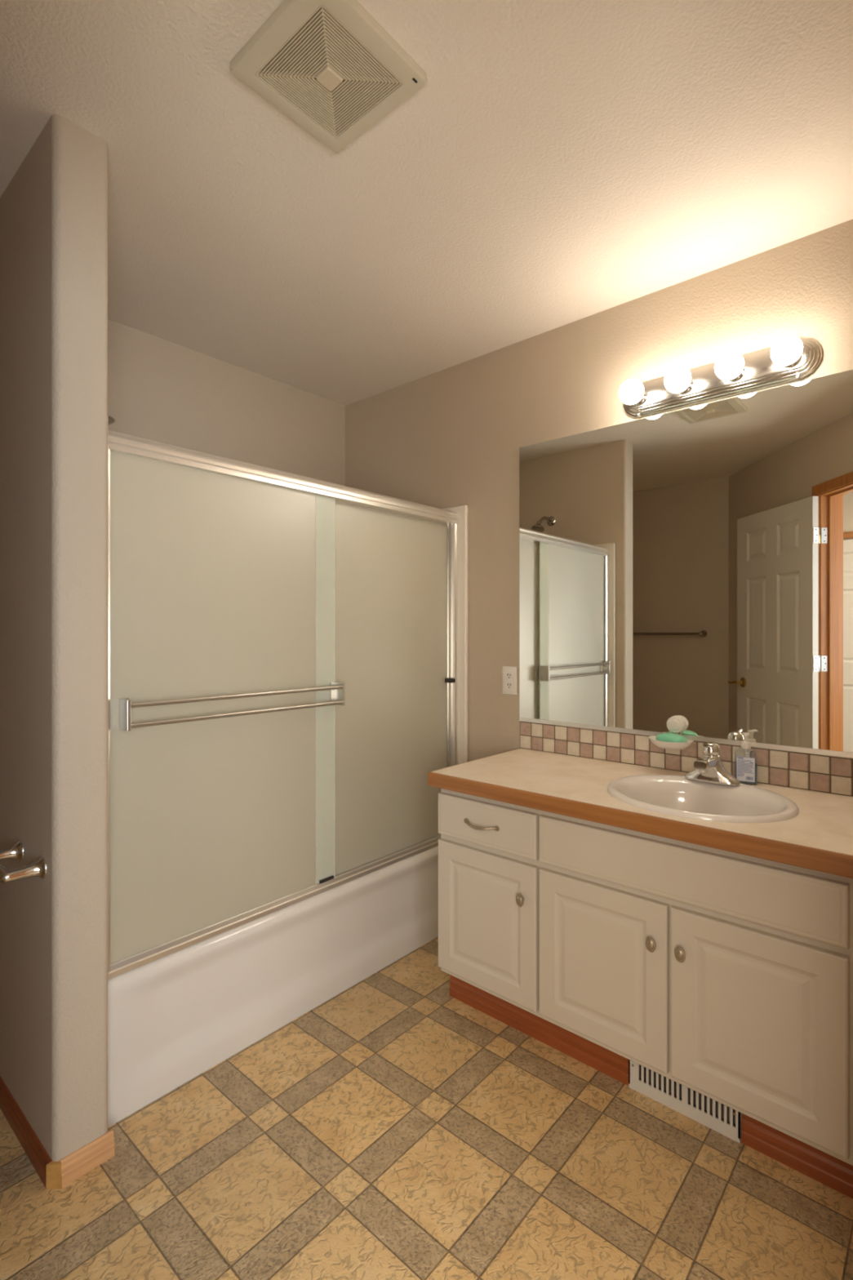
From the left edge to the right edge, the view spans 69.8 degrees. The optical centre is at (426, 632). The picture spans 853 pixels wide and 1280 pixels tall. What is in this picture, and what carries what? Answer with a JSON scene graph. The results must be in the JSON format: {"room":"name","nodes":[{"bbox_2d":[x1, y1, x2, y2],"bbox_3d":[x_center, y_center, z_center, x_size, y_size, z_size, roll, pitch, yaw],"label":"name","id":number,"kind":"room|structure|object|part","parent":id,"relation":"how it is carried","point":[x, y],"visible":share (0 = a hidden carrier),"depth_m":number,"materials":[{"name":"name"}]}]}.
{"room":"bathroom","nodes":[
{"label":"bathroom","id":0,"kind":"room"},
{"bbox_2d":[0,114,107,1161],"bbox_3d":[-1.139,0.040,1.725,0.892,2.440,0.122,0,0,41],"label":"wall partition","id":1,"kind":"structure","parent":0,"point":[54,208],"depth_m":1.45,"materials":[{"name":"beige paint"}]},
{"bbox_2d":[0,840,47,883],"bbox_3d":[-0.987,0.550,1.453,0.217,0.049,0.086,0,0,41],"label":"toilet paper holder","id":2,"kind":"object","parent":1,"relation":"attached to","point":[38,868],"visible":1,"depth_m":1.41,"materials":[{"name":"silver metal"}]},
{"bbox_3d":[-1.050,0.550,1.508,0.049,0.049,0.086,0,0,41],"label":"post","id":3,"kind":"part","parent":2,"relation":"part of","materials":[{"name":"silver metal"}]},
{"bbox_3d":[-0.924,0.550,1.397,0.049,0.049,0.086,0,0,41],"label":"post","id":4,"kind":"part","parent":2,"relation":"part of","materials":[{"name":"silver metal"}]},
{"bbox_2d":[0,1075,52,1189],"bbox_3d":[-1.180,1.232,1.672,0.860,0.057,0.012,0,0,41],"label":"baseboard","id":5,"kind":"structure","parent":1,"relation":"attached to","point":[33,1147],"depth_m":1.50,"materials":[{"name":"red wood"}]},
{"bbox_2d":[46,1160,61,1189],"bbox_3d":[-0.845,1.232,1.391,0.033,0.055,0.011,0,0,-4],"label":"baseboard","id":6,"kind":"structure","parent":1,"relation":"attached to","point":[53,1168],"depth_m":1.39,"materials":[{"name":"brown wood"}]},
{"bbox_2d":[59,1129,114,1187],"bbox_3d":[-0.793,1.232,1.434,0.012,0.057,0.115,0,0,41],"label":"baseboard","id":7,"kind":"structure","parent":1,"relation":"attached to","point":[83,1160],"depth_m":1.43,"materials":[{"name":"brown wood"}]},
{"bbox_2d":[107,415,108,984],"bbox_3d":[-1.107,0.171,1.794,0.808,1.445,0.022,0,0,41],"label":"surround panel","id":8,"kind":"object","parent":1,"relation":"attached to","point":[108,415],"visible":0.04,"depth_m":1.54,"materials":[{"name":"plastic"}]},
{"bbox_2d":[108,415,115,424],"bbox_3d":[-1.078,-0.711,1.895,0.082,0.122,0.212,0,0,41],"label":"shower head","id":9,"kind":"object","parent":1,"relation":"attached to","point":[111,420],"visible":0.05,"depth_m":1.94},
{"bbox_2d":[107,319,345,485],"bbox_3d":[-1.413,0.040,2.150,0.120,2.440,3.102,0,0,41],"label":"wall","id":10,"kind":"structure","parent":0,"point":[161,390],"depth_m":2.63,"materials":[{"name":"beige paint"}]},
{"bbox_2d":[0,0,852,405],"bbox_3d":[-0.305,-1.220,0.334,4.300,0.080,4.500,0,0,41],"label":"ceiling","id":11,"kind":"structure","parent":0,"point":[554,164],"depth_m":1.54,"materials":[{"name":"paint"}]},
{"bbox_2d":[230,0,426,152],"bbox_3d":[-0.203,-1.167,1.280,0.292,0.025,0.292,0,0,41],"label":"exhaust fan","id":12,"kind":"object","parent":11,"relation":"attached to","point":[329,66],"visible":1,"depth_m":1.26,"materials":[{"name":"beige plastic"}]},
{"bbox_2d":[0,936,852,1279],"bbox_3d":[-0.305,1.300,0.334,4.300,0.080,4.500,0,0,41],"label":"floor","id":13,"kind":"structure","parent":0,"point":[395,1128],"depth_m":1.41,"materials":[{"name":"tile"}]},
{"bbox_2d":[107,845,438,1127],"bbox_3d":[-0.627,1.077,2.360,0.783,0.366,1.506,0,0,41],"label":"bathtub","id":14,"kind":"object","parent":13,"relation":"on","point":[172,1018],"visible":0.5,"depth_m":1.89,"materials":[{"name":"ceramic"}]},
{"bbox_2d":[108,430,458,978],"bbox_3d":[-0.367,0.183,2.132,0.135,1.420,1.465,0,0,40],"label":"shower door","id":15,"kind":"structure","parent":14,"relation":"on","point":[283,646],"depth_m":1.93,"materials":[{"name":"glass"}]},
{"bbox_3d":[-0.578,0.197,1.873,0.005,1.343,0.771,0,0,41],"label":"sliding panel","id":16,"kind":"part","parent":15,"relation":"part of","materials":[{"name":"beige glass"}]},
{"bbox_3d":[-0.367,-0.500,2.133,0.065,0.054,1.464,0,0,41],"label":"header rail","id":17,"kind":"part","parent":15,"relation":"part of","materials":[{"name":"metal"}]},
{"bbox_3d":[-0.150,0.197,2.397,0.005,1.343,0.756,0,0,41],"label":"sliding panel","id":18,"kind":"part","parent":15,"relation":"part of","materials":[{"name":"beige glass"}]},
{"bbox_2d":[438,788,852,1199],"bbox_3d":[0.713,0.889,1.800,1.378,0.741,0.581,0,0,41],"label":"vanity cabinet","id":19,"kind":"object","parent":13,"relation":"on","point":[726,976],"visible":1,"depth_m":1.55,"materials":[{"name":"white wood"}]},
{"bbox_3d":[0.164,0.606,1.920,0.138,0.019,0.037,0,0,41],"label":"drawer pull","id":20,"kind":"part","parent":19,"relation":"part of","materials":[{"name":"grey metal"}]},
{"bbox_3d":[0.185,0.606,1.933,0.379,0.136,0.020,0,0,41],"label":"drawer","id":21,"kind":"part","parent":19,"relation":"part of","materials":[{"name":"white wood"}]},
{"bbox_3d":[0.185,0.907,1.933,0.379,0.427,0.019,0,0,41],"label":"cabinet door","id":22,"kind":"part","parent":19,"relation":"part of","materials":[{"name":"white wood"}]},
{"bbox_3d":[0.280,0.797,1.824,0.027,0.038,0.020,0,0,41],"label":"knob","id":23,"kind":"part","parent":19,"relation":"part of","materials":[{"name":"grey metal"}]},
{"bbox_3d":[0.475,0.907,1.679,0.373,0.427,0.019,0,0,41],"label":"cabinet door","id":24,"kind":"part","parent":19,"relation":"part of","materials":[{"name":"white wood"}]},
{"bbox_2d":[427,747,852,878],"bbox_3d":[0.714,0.490,1.805,1.386,0.046,0.573,0,0,41],"label":"countertop","id":25,"kind":"structure","parent":19,"relation":"on","point":[820,837],"depth_m":1.68,"materials":[{"name":"laminate"}]},
{"bbox_2d":[607,774,799,822],"bbox_3d":[0.764,0.529,1.729,0.496,0.154,0.434,0,0,41],"label":"sink","id":26,"kind":"object","parent":25,"relation":"in","point":[675,795],"visible":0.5,"depth_m":1.81,"materials":[{"name":"ceramic"}]},
{"bbox_2d":[684,742,740,786],"bbox_3d":[0.844,0.391,1.837,0.158,0.125,0.135,0,0,41],"label":"faucet","id":27,"kind":"object","parent":25,"relation":"on","point":[709,768],"visible":1,"depth_m":1.84,"materials":[{"name":"silver metal"}]},
{"bbox_3d":[0.834,0.396,1.825,0.044,0.044,0.104,0,0,41],"label":"spout","id":28,"kind":"part","parent":27,"relation":"part of","materials":[{"name":"silver metal"}]},
{"bbox_3d":[0.849,0.342,1.842,0.026,0.025,0.061,0,0,41],"label":"lever","id":29,"kind":"part","parent":27,"relation":"part of","materials":[{"name":"silver metal"}]},
{"bbox_2d":[734,732,757,784],"bbox_3d":[0.985,0.388,1.887,0.062,0.156,0.059,0,0,29],"label":"soap bottle","id":30,"kind":"object","parent":25,"relation":"on","point":[745,757],"visible":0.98,"depth_m":1.88,"materials":[{"name":"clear plastic"}]},
{"bbox_3d":[0.575,0.797,1.565,0.027,0.038,0.020,0,0,41],"label":"knob","id":31,"kind":"part","parent":19,"relation":"part of","materials":[{"name":"grey metal"}]},
{"bbox_3d":[0.630,0.797,1.517,0.027,0.038,0.020,0,0,41],"label":"knob","id":32,"kind":"part","parent":19,"relation":"part of","materials":[{"name":"grey metal"}]},
{"bbox_2d":[628,1059,741,1142],"bbox_3d":[0.671,1.211,1.607,0.283,0.098,0.017,0,0,41],"label":"floor register","id":33,"kind":"object","parent":19,"relation":"attached to","point":[720,1117],"visible":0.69,"depth_m":1.60,"materials":[{"name":"metal"}]},
{"bbox_3d":[0.761,0.907,1.428,0.373,0.427,0.019,0,0,41],"label":"cabinet door","id":34,"kind":"part","parent":19,"relation":"part of","materials":[{"name":"white wood"}]},
{"bbox_2d":[345,218,852,761],"bbox_3d":[0.540,0.040,2.420,2.660,2.440,0.120,0,0,41],"label":"wall","id":35,"kind":"structure","parent":0,"point":[453,436],"depth_m":2.49,"materials":[{"name":"beige paint"}]},
{"bbox_2d":[441,505,467,764],"bbox_3d":[-0.127,0.171,2.910,0.808,1.445,0.022,0,0,41],"label":"surround panel","id":36,"kind":"object","parent":35,"relation":"attached to","point":[462,510],"visible":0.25,"depth_m":2.65,"materials":[{"name":"plastic"}]},
{"bbox_2d":[502,666,517,694],"bbox_3d":[0.341,0.197,2.508,0.070,0.115,0.009,0,0,41],"label":"wall outlet","id":37,"kind":"object","parent":35,"relation":"attached to","point":[509,673],"visible":1,"depth_m":2.50,"materials":[{"name":"white plastic"}]},
{"bbox_2d":[506,681,512,688],"bbox_3d":[0.340,0.217,2.507,0.033,0.029,0.004,0,0,41],"label":"receptacle","id":38,"kind":"object","parent":37,"relation":"attached to","point":[508,684],"depth_m":2.50,"materials":[{"name":"white plastic"}]},
{"bbox_2d":[506,671,512,679],"bbox_3d":[0.340,0.177,2.507,0.033,0.029,0.004,0,0,41],"label":"receptacle","id":39,"kind":"object","parent":37,"relation":"attached to","point":[508,674],"depth_m":2.50,"materials":[{"name":"white plastic"}]},
{"bbox_2d":[519,369,852,758],"bbox_3d":[0.898,-0.195,2.018,1.387,1.106,0.012,0,0,41],"label":"mirror","id":40,"kind":"object","parent":35,"relation":"attached to","point":[695,564],"visible":1,"depth_m":2.01,"materials":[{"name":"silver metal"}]},
{"bbox_2d":[520,720,852,796],"bbox_3d":[0.899,0.412,2.017,1.386,0.109,0.012,0,0,41],"label":"tile backsplash","id":41,"kind":"structure","parent":35,"relation":"attached to","point":[833,775],"depth_m":2.05,"materials":[{"name":"tile"}]},
{"bbox_2d":[648,715,693,750],"bbox_3d":[0.809,0.332,2.026,0.144,0.106,0.101,0,0,41],"label":"soap dish","id":42,"kind":"object","parent":41,"relation":"attached to","point":[676,724],"visible":0.91,"depth_m":2.03,"materials":[{"name":"white ceramic"}]},
{"bbox_3d":[0.808,0.368,2.025,0.144,0.034,0.097,0,0,41],"label":"dish","id":43,"kind":"part","parent":42,"relation":"part of","materials":[{"name":"white ceramic"}]},
{"bbox_2d":[656,733,687,742],"bbox_3d":[0.810,0.351,2.022,0.100,0.035,0.060,0,0,41],"label":"soap bar","id":44,"kind":"object","parent":42,"relation":"on","point":[666,737],"visible":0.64,"depth_m":2.00,"materials":[{"name":"green wax"}]},
{"bbox_2d":[666,715,686,733],"bbox_3d":[0.835,0.309,2.050,0.059,0.059,0.032,0,0,41],"label":"soap bar","id":45,"kind":"object","parent":42,"relation":"on","point":[675,724],"depth_m":2.04,"materials":[{"name":"white wax"}]},
{"bbox_2d":[618,334,822,417],"bbox_3d":[0.887,-0.816,1.939,0.604,0.121,0.144,0,0,41],"label":"vanity light","id":46,"kind":"object","parent":35,"relation":"attached to","point":[791,358],"visible":1,"depth_m":1.93,"materials":[{"name":"silver metal"}]},
{"bbox_2d":[618,378,647,405],"bbox_3d":[0.703,-0.813,2.080,0.081,0.081,0.112,0,0,41],"label":"bulb","id":47,"kind":"object","parent":46,"relation":"attached to","point":[632,392],"depth_m":2.05,"materials":[{"name":"white glass"}]},
{"bbox_2d":[664,365,693,395],"bbox_3d":[0.818,-0.813,1.979,0.081,0.081,0.112,0,0,41],"label":"bulb","id":48,"kind":"object","parent":46,"relation":"attached to","point":[678,380],"depth_m":1.95,"materials":[{"name":"white glass"}]},
{"bbox_2d":[715,351,745,382],"bbox_3d":[0.934,-0.813,1.877,0.081,0.081,0.112,0,0,41],"label":"bulb","id":49,"kind":"object","parent":46,"relation":"attached to","point":[730,366],"depth_m":1.84,"materials":[{"name":"white glass"}]},
{"bbox_2d":[770,334,803,368],"bbox_3d":[1.049,-0.813,1.776,0.081,0.081,0.112,0,0,41],"label":"bulb","id":50,"kind":"object","parent":46,"relation":"attached to","point":[787,352],"depth_m":1.75,"materials":[{"name":"white glass"}]}
]}

